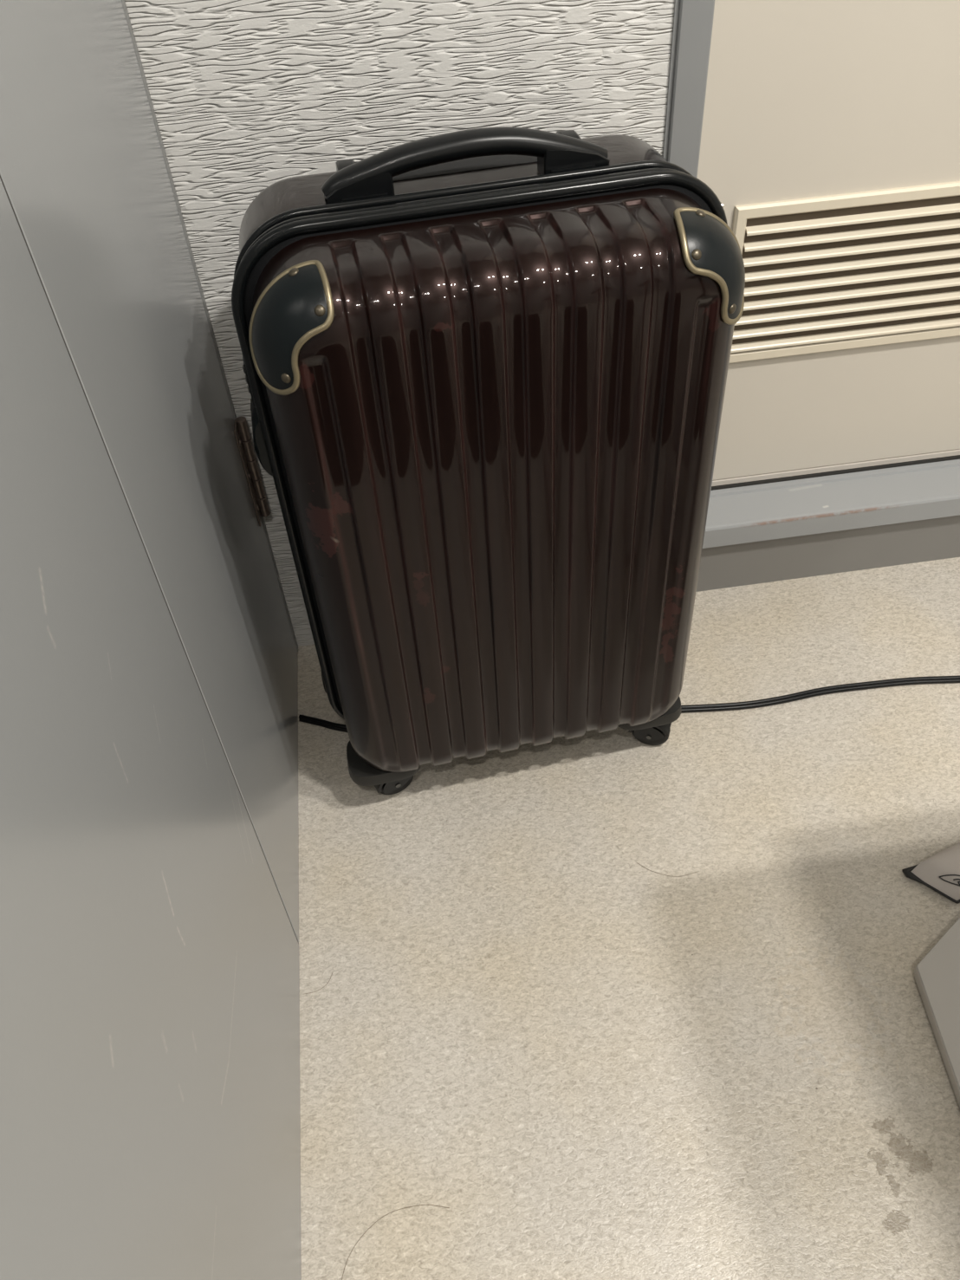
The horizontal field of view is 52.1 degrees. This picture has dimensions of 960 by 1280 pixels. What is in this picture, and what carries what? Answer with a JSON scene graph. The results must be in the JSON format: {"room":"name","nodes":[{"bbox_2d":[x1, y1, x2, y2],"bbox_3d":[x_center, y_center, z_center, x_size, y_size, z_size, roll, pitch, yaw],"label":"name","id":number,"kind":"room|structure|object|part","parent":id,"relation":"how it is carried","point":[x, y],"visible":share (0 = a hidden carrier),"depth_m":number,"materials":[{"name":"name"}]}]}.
{"room":"office","nodes":[
{"label":"office","id":0,"kind":"room"},
{"bbox_2d":[124,0,675,646],"bbox_3d":[0.955,-1.040,0.659,2.600,2.400,0.120,-8,46,-3],"label":"wall","id":1,"kind":"structure","parent":0,"point":[248,96],"depth_m":0.91,"materials":[{"name":"paper"}]},
{"bbox_2d":[662,0,959,548],"bbox_3d":[0.580,-0.862,0.750,0.858,2.060,0.113,-8,46,-3],"label":"door","id":2,"kind":"structure","parent":1,"relation":"in","point":[826,133],"depth_m":1.15,"materials":[{"name":"beige paint"}]},
{"bbox_3d":[0.174,-0.807,0.726,0.036,2.060,0.107,-8,46,-3],"label":"frame post","id":3,"kind":"part","parent":2,"relation":"part of","materials":[{"name":"grey metal"}]},
{"bbox_3d":[0.633,-0.211,1.393,0.790,0.040,0.074,-8,46,-3],"label":"sill","id":4,"kind":"part","parent":2,"relation":"part of","materials":[{"name":"grey paint"}]},
{"bbox_3d":[0.611,-0.460,1.190,0.644,0.197,0.008,-8,46,-3],"label":"louver frame","id":5,"kind":"part","parent":2,"relation":"part of","materials":[{"name":"beige metal"}]},
{"bbox_2d":[696,514,959,591],"bbox_3d":[0.637,-0.164,1.438,0.790,0.098,0.046,-8,46,-3],"label":"baseboard","id":6,"kind":"structure","parent":1,"relation":"attached to","point":[847,550],"depth_m":1.42,"materials":[{"name":"grey plastic"}]},
{"bbox_2d":[297,557,959,1279],"bbox_3d":[1.165,0.849,0.516,2.900,0.050,3.400,-8,46,-3],"label":"floor","id":7,"kind":"structure","parent":0,"point":[602,1065],"depth_m":1.03,"materials":[{"name":"plastic"}]},
{"bbox_2d":[341,1204,449,1279],"bbox_3d":[-0.085,0.534,0.879,0.119,0.001,0.031,-29,51,-22],"label":"hair","id":8,"kind":"object","parent":7,"relation":"on","point":[420,1205],"visible":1,"depth_m":0.89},
{"bbox_2d":[231,126,745,794],"bbox_3d":[0.011,-0.145,1.035,0.448,0.713,0.253,-11,46,-6],"label":"suitcase","id":9,"kind":"object","parent":7,"relation":"on","point":[485,369],"visible":1,"depth_m":0.84,"materials":[{"name":"brown plastic"}]},
{"bbox_3d":[-0.144,-0.235,0.751,0.070,0.087,0.050,-11,46,-6],"label":"gold trim","id":10,"kind":"part","parent":9,"relation":"part of","materials":[{"name":"plastic"}]},
{"bbox_3d":[-0.012,-0.401,0.818,0.245,0.043,0.026,-11,46,-6],"label":"carry handle","id":11,"kind":"part","parent":9,"relation":"part of","materials":[{"name":"black plastic"}]},
{"bbox_3d":[0.188,-0.298,0.787,0.070,0.087,0.050,-11,46,-6],"label":"gold trim","id":12,"kind":"part","parent":9,"relation":"part of","materials":[{"name":"plastic"}]},
{"bbox_2d":[298,675,959,732],"bbox_3d":[0.562,0.068,1.281,1.607,0.006,0.049,-3,46,1],"label":"power cable","id":13,"kind":"object","parent":7,"relation":"on","point":[932,679],"visible":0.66,"depth_m":1.29,"materials":[{"name":"black rubber"}]},
{"bbox_2d":[902,842,959,903],"bbox_3d":[0.606,0.224,1.101,0.268,0.041,0.058,-19,47,-14],"label":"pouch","id":14,"kind":"object","parent":7,"relation":"on","point":[940,872],"visible":1,"depth_m":1.08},
{"bbox_2d":[914,916,959,1108],"bbox_3d":[0.490,0.429,0.924,0.081,0.022,0.385,-3,46,1],"label":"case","id":15,"kind":"object","parent":7,"relation":"on","point":[937,976],"visible":1,"depth_m":0.98,"materials":[{"name":"plastic"}]},
{"bbox_3d":[-0.264,0.143,-0.403,0.155,2.400,3.300,-8,46,-3],"label":"wall","id":16,"kind":"structure","parent":0,"visible":0},
{"bbox_2d":[0,0,301,1279],"bbox_3d":[-0.136,0.234,-0.501,0.053,2.400,3.000,-8,46,-3],"label":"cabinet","id":17,"kind":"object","parent":16,"relation":"in","point":[150,1093],"depth_m":0.60,"materials":[{"name":"grey paint"}]}
]}

